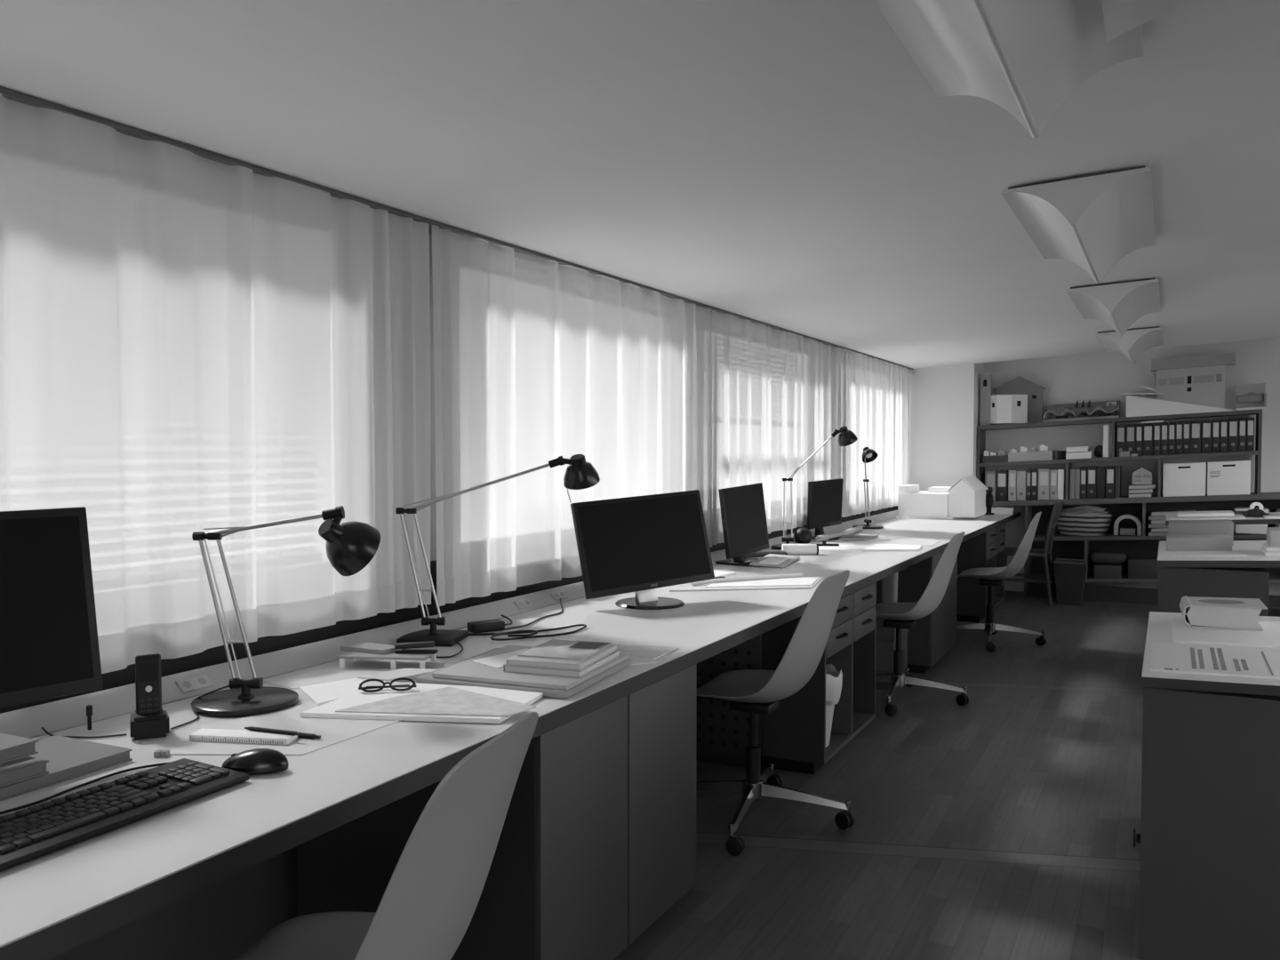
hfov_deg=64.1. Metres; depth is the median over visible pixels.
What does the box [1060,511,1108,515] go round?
folded cloth
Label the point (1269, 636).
pad
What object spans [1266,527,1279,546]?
book
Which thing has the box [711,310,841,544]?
curtain
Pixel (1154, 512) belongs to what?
folder
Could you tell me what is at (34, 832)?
keyboard
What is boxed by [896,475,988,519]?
model
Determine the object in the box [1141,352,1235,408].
model
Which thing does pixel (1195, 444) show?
ring binder
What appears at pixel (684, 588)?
stack
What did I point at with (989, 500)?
figurine
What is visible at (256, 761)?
mouse
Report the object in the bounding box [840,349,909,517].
curtain
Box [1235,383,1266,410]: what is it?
model
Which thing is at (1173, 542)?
carton
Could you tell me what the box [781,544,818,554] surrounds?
paper roll
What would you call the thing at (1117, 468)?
ring binder
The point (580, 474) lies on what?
desk lamp
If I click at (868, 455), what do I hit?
desk lamp
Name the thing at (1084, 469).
ring binder
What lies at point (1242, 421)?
ring binder
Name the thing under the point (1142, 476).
house
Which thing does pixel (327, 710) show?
folder
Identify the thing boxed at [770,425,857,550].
desk lamp
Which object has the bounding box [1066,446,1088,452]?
box
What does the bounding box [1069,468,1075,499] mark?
ring binder
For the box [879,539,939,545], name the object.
paper sheet
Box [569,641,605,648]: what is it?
picture
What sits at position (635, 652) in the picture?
paper sheet
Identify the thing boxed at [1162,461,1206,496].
file box
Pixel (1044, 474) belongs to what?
ring binder
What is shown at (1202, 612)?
book
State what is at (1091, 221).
ceiling light
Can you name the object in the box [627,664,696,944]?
base cabinet
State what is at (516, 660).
book
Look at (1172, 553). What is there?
paper sheets
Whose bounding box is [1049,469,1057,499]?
ring binder
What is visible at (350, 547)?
desk lamp
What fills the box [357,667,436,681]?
paper sheet
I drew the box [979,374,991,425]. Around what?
model
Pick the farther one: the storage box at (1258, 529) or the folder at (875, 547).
the storage box at (1258, 529)
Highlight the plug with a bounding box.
[86,704,92,729]
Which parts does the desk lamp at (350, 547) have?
cord, arm, arm, lamp shade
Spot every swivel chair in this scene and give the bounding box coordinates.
[234,712,538,959]
[696,569,854,855]
[875,531,968,716]
[956,512,1046,652]
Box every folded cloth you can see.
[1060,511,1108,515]
[1061,508,1110,514]
[1064,504,1105,511]
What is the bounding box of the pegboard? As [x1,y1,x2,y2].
[696,634,760,768]
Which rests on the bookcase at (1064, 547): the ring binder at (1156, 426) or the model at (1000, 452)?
the ring binder at (1156, 426)
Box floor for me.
[225,590,1157,959]
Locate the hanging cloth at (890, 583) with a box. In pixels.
[881,572,897,602]
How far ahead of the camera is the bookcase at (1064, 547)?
8.84 m
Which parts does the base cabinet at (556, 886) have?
door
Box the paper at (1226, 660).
[1150,641,1279,679]
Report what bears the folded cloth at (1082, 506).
on the folded cloth at (1078, 510)
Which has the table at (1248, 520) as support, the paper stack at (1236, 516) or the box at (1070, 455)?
the paper stack at (1236, 516)
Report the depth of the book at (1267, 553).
5.30 m
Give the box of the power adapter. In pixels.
[467,614,512,633]
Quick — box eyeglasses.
[358,677,416,692]
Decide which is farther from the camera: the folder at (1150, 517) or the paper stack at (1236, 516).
the folder at (1150, 517)
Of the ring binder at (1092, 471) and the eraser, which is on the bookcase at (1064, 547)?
the ring binder at (1092, 471)
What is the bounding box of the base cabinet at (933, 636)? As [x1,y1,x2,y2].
[876,551,957,673]
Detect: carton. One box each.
[1166,535,1232,551]
[1168,519,1233,544]
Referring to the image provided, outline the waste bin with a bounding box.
[1053,558,1087,606]
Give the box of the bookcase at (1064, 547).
[976,408,1279,607]
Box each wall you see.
[429,234,841,560]
[908,362,983,490]
[984,337,1279,595]
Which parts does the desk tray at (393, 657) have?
leg, tray plate, leg, leg, leg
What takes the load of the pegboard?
on the floor
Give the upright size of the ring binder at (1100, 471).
0.262 m
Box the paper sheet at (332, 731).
[169,702,399,755]
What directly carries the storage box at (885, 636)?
on the floor
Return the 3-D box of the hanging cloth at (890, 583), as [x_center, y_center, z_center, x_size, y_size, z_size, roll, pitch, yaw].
[1.377,0.584,5.637,0.088,0.270,0.078,1,2,27]
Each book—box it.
[0,733,38,763]
[0,735,132,801]
[0,756,48,787]
[503,648,621,678]
[505,640,618,670]
[838,535,878,540]
[1179,595,1267,630]
[1261,546,1279,555]
[1262,543,1279,551]
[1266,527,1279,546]
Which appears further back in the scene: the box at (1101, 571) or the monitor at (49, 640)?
the box at (1101, 571)
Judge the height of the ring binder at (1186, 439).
0.272 m
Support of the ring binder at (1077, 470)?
on the bookcase at (1064, 547)
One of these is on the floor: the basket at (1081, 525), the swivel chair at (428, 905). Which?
the swivel chair at (428, 905)
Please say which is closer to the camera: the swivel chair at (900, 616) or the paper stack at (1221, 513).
the swivel chair at (900, 616)
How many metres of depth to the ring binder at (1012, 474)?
9.12 m
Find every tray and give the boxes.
[337,649,438,669]
[1128,484,1155,488]
[1128,488,1152,493]
[1128,492,1151,497]
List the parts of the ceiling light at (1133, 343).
mounting plate, plate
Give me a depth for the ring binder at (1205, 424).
8.41 m
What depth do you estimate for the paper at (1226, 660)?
2.76 m
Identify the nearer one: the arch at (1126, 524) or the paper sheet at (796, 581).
the paper sheet at (796, 581)
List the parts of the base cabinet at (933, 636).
door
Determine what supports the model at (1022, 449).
on the box at (1048, 455)
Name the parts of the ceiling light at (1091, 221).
plate, mounting plate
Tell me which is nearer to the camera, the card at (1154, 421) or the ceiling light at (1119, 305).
the ceiling light at (1119, 305)
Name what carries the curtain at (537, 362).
hanging from the rail
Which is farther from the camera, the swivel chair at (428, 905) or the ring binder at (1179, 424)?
the ring binder at (1179, 424)
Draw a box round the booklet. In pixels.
[299,678,385,705]
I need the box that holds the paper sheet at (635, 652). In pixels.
[619,644,678,659]
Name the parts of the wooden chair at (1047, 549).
leg, seat, leg, leg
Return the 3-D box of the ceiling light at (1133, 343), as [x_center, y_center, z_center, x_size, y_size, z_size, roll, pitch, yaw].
[3.610,-0.981,7.518,0.410,0.165,1.224,1,2,27]
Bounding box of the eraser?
[153,749,169,757]
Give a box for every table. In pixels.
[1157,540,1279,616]
[1165,512,1279,525]
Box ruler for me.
[188,728,297,744]
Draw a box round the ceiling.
[0,0,1279,368]
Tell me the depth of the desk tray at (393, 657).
2.71 m
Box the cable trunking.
[0,510,897,738]
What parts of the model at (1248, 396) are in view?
floor panel, panel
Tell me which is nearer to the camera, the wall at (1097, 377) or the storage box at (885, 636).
the storage box at (885, 636)
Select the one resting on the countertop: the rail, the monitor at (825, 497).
the monitor at (825, 497)
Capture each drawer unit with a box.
[760,582,876,774]
[956,523,1005,623]
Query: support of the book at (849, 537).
on the countertop
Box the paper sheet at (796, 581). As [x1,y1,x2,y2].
[704,576,818,587]
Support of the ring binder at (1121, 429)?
on the bookcase at (1064, 547)
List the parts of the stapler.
arm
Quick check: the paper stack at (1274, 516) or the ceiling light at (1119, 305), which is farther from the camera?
the paper stack at (1274, 516)
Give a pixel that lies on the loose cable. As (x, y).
(530, 623)
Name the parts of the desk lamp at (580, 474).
arm, cord, arm, lamp shade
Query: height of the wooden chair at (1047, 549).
0.860 m
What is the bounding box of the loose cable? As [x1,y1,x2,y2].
[504,598,563,630]
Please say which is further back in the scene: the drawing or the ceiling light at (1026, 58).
the drawing
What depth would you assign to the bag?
8.83 m
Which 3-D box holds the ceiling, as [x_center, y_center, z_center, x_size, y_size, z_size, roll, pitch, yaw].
[2.266,-1.090,3.299,5.640,0.552,12.600,1,2,27]
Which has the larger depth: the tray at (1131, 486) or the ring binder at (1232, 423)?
the tray at (1131, 486)
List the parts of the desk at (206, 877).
modesty panel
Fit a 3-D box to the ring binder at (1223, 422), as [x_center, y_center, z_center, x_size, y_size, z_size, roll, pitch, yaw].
[4.834,-0.367,8.474,0.053,0.272,0.272,1,2,27]
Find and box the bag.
[1090,551,1126,564]
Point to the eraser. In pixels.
(158, 753)
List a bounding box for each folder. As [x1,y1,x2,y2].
[299,680,543,723]
[861,544,921,551]
[1148,514,1165,519]
[1148,522,1168,527]
[1148,530,1167,535]
[1151,509,1195,515]
[1151,520,1165,524]
[1151,528,1168,532]
[1232,511,1245,515]
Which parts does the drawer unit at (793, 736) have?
panel, drawer, drawer, handle, handle, board, panel, drawer, drawer, handle, handle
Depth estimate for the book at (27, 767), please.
1.75 m
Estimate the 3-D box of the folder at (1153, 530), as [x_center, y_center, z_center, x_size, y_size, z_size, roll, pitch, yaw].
[4.516,0.414,8.659,0.330,0.047,0.280,1,2,27]
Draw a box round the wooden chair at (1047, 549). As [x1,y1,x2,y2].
[1004,501,1063,606]
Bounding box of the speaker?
[793,528,812,543]
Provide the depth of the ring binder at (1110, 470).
8.76 m
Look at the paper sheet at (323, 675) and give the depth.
2.60 m
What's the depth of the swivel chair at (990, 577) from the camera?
6.86 m
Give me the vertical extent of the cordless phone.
0.161 m
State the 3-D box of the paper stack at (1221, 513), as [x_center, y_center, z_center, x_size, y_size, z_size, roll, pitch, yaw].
[4.203,0.251,7.604,0.360,0.040,0.350,1,2,27]
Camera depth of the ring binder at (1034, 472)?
9.04 m
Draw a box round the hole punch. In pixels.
[809,540,839,546]
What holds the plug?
on the desk at (206, 877)
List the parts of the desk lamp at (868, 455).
arm, arm, lamp shade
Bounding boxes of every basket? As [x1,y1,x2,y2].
[825,664,842,747]
[1056,513,1111,536]
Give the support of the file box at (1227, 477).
on the bookcase at (1064, 547)
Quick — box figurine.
[984,486,994,514]
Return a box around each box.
[875,617,909,690]
[982,455,1007,463]
[1008,450,1055,462]
[1056,450,1066,459]
[1065,451,1092,459]
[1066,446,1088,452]
[1094,563,1122,578]
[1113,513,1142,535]
[1128,556,1158,578]
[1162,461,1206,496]
[1206,459,1250,495]
[1233,506,1268,534]
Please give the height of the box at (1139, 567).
0.177 m
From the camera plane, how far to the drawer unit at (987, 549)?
7.78 m
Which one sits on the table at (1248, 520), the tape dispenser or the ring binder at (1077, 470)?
the tape dispenser
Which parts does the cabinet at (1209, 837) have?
lock handle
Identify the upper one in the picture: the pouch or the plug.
the pouch
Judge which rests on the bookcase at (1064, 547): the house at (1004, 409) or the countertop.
the house at (1004, 409)
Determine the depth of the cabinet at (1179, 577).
5.26 m
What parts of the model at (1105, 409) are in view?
baseboard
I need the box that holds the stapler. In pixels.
[394,640,437,654]
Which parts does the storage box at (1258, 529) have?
lid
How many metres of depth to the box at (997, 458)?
9.16 m
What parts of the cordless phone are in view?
cord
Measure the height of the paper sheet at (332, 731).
0.002 m
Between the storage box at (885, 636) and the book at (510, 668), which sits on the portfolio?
the book at (510, 668)
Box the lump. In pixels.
[1094,444,1103,456]
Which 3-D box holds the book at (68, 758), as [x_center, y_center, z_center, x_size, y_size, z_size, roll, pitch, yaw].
[-1.133,0.519,1.789,0.218,0.021,0.385,1,2,25]
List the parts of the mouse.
cord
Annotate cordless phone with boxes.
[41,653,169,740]
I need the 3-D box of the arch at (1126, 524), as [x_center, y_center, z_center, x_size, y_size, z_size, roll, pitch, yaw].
[4.200,0.383,8.799,0.210,0.175,0.200,1,2,27]
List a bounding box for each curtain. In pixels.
[0,93,431,673]
[431,224,712,606]
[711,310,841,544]
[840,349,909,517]
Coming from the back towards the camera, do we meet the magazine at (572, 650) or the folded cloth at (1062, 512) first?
the folded cloth at (1062, 512)
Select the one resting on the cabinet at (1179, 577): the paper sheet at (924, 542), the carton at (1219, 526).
the carton at (1219, 526)
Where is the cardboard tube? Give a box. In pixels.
[815,525,863,542]
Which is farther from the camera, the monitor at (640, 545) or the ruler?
the monitor at (640, 545)
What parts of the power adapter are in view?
cord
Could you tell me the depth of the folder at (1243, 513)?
7.57 m
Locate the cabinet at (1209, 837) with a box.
[1133,611,1279,959]
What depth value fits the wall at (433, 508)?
3.43 m
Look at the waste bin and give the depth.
8.61 m
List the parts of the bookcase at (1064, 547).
shelf, shelf, shelf, shelf, shelf, panel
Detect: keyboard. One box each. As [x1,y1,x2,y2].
[0,758,248,871]
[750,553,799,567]
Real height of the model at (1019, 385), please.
0.425 m
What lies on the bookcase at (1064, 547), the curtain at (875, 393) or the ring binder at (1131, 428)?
the ring binder at (1131, 428)
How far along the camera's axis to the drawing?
4.42 m
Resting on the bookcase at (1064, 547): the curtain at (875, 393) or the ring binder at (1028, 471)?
the ring binder at (1028, 471)
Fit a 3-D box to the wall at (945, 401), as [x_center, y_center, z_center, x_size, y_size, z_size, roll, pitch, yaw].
[2.823,-0.073,9.532,0.647,2.200,0.620,1,2,27]
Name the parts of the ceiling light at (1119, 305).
plate, mounting plate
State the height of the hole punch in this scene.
0.030 m
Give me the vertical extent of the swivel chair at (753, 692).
0.898 m
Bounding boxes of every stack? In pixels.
[669,576,823,591]
[1168,513,1245,519]
[1177,510,1234,517]
[1263,513,1279,518]
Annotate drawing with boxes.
[690,573,802,585]
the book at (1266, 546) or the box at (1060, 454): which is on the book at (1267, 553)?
the book at (1266, 546)
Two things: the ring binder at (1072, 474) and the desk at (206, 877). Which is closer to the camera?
the desk at (206, 877)
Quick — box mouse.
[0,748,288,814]
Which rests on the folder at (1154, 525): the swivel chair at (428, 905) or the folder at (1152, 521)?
the folder at (1152, 521)
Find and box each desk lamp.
[170,505,380,729]
[395,454,599,658]
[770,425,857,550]
[853,447,883,528]
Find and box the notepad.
[713,569,735,576]
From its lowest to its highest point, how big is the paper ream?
0.055 m
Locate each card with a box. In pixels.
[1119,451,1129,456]
[1141,420,1163,423]
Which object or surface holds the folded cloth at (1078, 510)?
on the folded cloth at (1062, 512)
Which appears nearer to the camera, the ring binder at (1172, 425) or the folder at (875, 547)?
the folder at (875, 547)
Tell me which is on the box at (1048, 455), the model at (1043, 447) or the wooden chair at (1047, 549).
the model at (1043, 447)
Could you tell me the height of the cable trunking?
0.188 m
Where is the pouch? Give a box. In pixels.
[744,550,788,557]
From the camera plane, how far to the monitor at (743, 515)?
5.16 m
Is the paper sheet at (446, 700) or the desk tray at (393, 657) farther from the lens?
the desk tray at (393, 657)
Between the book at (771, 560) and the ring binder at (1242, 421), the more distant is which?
the ring binder at (1242, 421)
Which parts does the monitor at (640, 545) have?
stand plate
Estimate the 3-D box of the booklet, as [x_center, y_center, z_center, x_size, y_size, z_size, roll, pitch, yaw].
[-0.694,0.504,2.460,0.249,0.008,0.186,-2,2,-41]
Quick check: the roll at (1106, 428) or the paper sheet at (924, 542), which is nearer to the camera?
the paper sheet at (924, 542)
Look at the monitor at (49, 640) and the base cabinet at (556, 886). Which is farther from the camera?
the base cabinet at (556, 886)
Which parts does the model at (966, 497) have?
board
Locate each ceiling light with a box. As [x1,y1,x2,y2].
[872,0,1175,138]
[1001,165,1155,284]
[1066,277,1160,336]
[1095,326,1162,363]
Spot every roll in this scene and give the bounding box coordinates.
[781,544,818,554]
[1102,424,1110,456]
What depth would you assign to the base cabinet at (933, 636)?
6.03 m
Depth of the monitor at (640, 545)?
3.82 m
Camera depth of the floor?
3.58 m
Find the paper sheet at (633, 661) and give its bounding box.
[629,653,669,665]
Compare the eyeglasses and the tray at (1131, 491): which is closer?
the eyeglasses
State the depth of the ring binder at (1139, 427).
8.64 m
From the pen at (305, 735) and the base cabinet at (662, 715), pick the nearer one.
the pen at (305, 735)
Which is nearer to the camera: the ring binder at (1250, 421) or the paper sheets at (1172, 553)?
the paper sheets at (1172, 553)
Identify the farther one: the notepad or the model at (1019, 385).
the model at (1019, 385)
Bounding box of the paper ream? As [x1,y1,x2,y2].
[985,506,1013,514]
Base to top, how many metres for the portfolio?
0.032 m
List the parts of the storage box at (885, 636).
lid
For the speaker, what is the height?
0.097 m
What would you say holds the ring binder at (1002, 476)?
on the bookcase at (1064, 547)
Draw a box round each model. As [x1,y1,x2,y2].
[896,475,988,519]
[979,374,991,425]
[984,450,990,455]
[992,376,1045,423]
[998,449,1006,455]
[1020,447,1028,451]
[1040,444,1048,450]
[1042,400,1119,422]
[1120,392,1233,416]
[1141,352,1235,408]
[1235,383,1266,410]
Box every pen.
[244,726,301,735]
[296,731,320,739]
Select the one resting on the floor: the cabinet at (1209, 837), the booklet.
the cabinet at (1209, 837)
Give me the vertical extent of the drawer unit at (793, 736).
0.698 m
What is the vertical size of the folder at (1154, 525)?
0.047 m
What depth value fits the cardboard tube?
6.61 m
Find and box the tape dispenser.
[1244,502,1270,517]
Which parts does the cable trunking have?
socket plate, socket plate, socket plate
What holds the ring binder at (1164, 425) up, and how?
on the bookcase at (1064, 547)
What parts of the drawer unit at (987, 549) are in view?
panel, drawer, drawer, board, panel, drawer, drawer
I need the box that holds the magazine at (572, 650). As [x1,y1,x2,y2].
[517,639,612,660]
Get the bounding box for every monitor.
[0,506,103,707]
[570,489,714,609]
[713,482,769,566]
[807,478,845,540]
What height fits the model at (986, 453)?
0.046 m
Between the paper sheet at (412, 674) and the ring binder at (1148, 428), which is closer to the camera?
the paper sheet at (412, 674)
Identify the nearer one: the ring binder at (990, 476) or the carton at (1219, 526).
the carton at (1219, 526)
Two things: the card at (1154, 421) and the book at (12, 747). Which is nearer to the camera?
the book at (12, 747)
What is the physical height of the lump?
0.110 m
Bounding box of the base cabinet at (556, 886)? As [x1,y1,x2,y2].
[296,695,627,959]
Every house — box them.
[990,394,1027,423]
[1132,466,1151,484]
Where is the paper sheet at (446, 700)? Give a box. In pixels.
[335,687,535,717]
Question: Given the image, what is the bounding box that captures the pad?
[1172,617,1279,647]
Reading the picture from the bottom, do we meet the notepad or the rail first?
the notepad
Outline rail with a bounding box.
[0,86,913,369]
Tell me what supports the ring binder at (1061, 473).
on the bookcase at (1064, 547)
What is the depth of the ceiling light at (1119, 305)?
5.23 m
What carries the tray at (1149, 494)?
on the bookcase at (1064, 547)
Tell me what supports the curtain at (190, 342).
hanging from the rail
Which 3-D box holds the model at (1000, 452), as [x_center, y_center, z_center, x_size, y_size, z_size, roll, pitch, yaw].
[3.260,-0.249,9.193,0.060,0.052,0.070,1,2,27]
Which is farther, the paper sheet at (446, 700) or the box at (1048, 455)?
the box at (1048, 455)
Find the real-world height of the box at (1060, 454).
0.078 m
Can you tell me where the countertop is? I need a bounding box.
[809,511,1020,555]
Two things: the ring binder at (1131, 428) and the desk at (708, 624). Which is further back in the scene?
the ring binder at (1131, 428)
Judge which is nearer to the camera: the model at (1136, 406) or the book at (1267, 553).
the book at (1267, 553)
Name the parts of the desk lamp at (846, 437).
arm, arm, lamp shade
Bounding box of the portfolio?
[415,644,631,698]
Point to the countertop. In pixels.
(943, 531)
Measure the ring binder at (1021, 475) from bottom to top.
0.262 m
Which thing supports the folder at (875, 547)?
on the desk at (708, 624)
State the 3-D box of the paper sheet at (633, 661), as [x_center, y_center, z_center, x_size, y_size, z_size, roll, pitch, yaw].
[0.020,0.496,2.821,0.188,0.002,0.081,-1,2,-29]
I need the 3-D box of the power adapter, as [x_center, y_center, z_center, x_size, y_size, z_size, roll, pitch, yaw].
[-0.467,0.466,3.348,0.107,0.030,0.277,1,2,18]
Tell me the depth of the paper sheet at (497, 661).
2.66 m
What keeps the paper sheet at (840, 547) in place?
on the desk at (708, 624)
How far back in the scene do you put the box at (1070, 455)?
8.84 m
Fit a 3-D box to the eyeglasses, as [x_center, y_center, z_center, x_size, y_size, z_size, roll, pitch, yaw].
[-0.596,0.482,2.410,0.134,0.026,0.044,0,2,-11]
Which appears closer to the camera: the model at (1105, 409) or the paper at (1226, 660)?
the paper at (1226, 660)
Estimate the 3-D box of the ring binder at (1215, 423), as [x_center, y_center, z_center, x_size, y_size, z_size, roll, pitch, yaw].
[4.783,-0.365,8.500,0.053,0.272,0.272,1,2,27]
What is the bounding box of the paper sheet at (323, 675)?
[264,666,366,688]
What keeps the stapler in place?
on the desk tray at (393, 657)
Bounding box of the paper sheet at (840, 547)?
[818,544,868,550]
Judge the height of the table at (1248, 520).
0.875 m
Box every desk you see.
[0,655,631,959]
[413,543,933,693]
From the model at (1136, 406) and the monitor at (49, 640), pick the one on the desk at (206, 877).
the monitor at (49, 640)
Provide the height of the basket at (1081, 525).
0.190 m
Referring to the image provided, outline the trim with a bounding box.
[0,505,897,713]
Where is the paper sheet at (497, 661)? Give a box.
[472,648,527,668]
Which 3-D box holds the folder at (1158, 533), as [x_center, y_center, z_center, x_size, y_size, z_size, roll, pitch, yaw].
[4.498,0.448,8.669,0.330,0.047,0.280,1,2,27]
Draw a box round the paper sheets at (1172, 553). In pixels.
[1169,551,1247,556]
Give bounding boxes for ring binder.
[984,470,996,501]
[996,470,1008,501]
[1008,469,1019,500]
[1016,470,1026,500]
[1026,469,1031,500]
[1031,468,1038,500]
[1038,468,1052,499]
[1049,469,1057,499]
[1057,469,1065,499]
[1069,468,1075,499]
[1074,468,1080,498]
[1080,466,1087,498]
[1087,466,1098,498]
[1096,467,1105,498]
[1105,465,1115,497]
[1115,465,1120,497]
[1116,424,1126,456]
[1125,424,1135,455]
[1135,424,1143,455]
[1142,423,1153,455]
[1152,423,1160,455]
[1160,422,1167,455]
[1168,422,1175,454]
[1175,421,1183,454]
[1182,421,1190,454]
[1189,420,1200,453]
[1200,419,1211,452]
[1211,419,1219,452]
[1219,418,1227,452]
[1227,418,1238,451]
[1237,417,1246,451]
[1246,416,1254,450]
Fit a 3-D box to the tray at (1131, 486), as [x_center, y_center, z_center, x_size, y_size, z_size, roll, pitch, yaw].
[4.297,0.057,8.744,0.202,0.040,0.230,1,2,27]

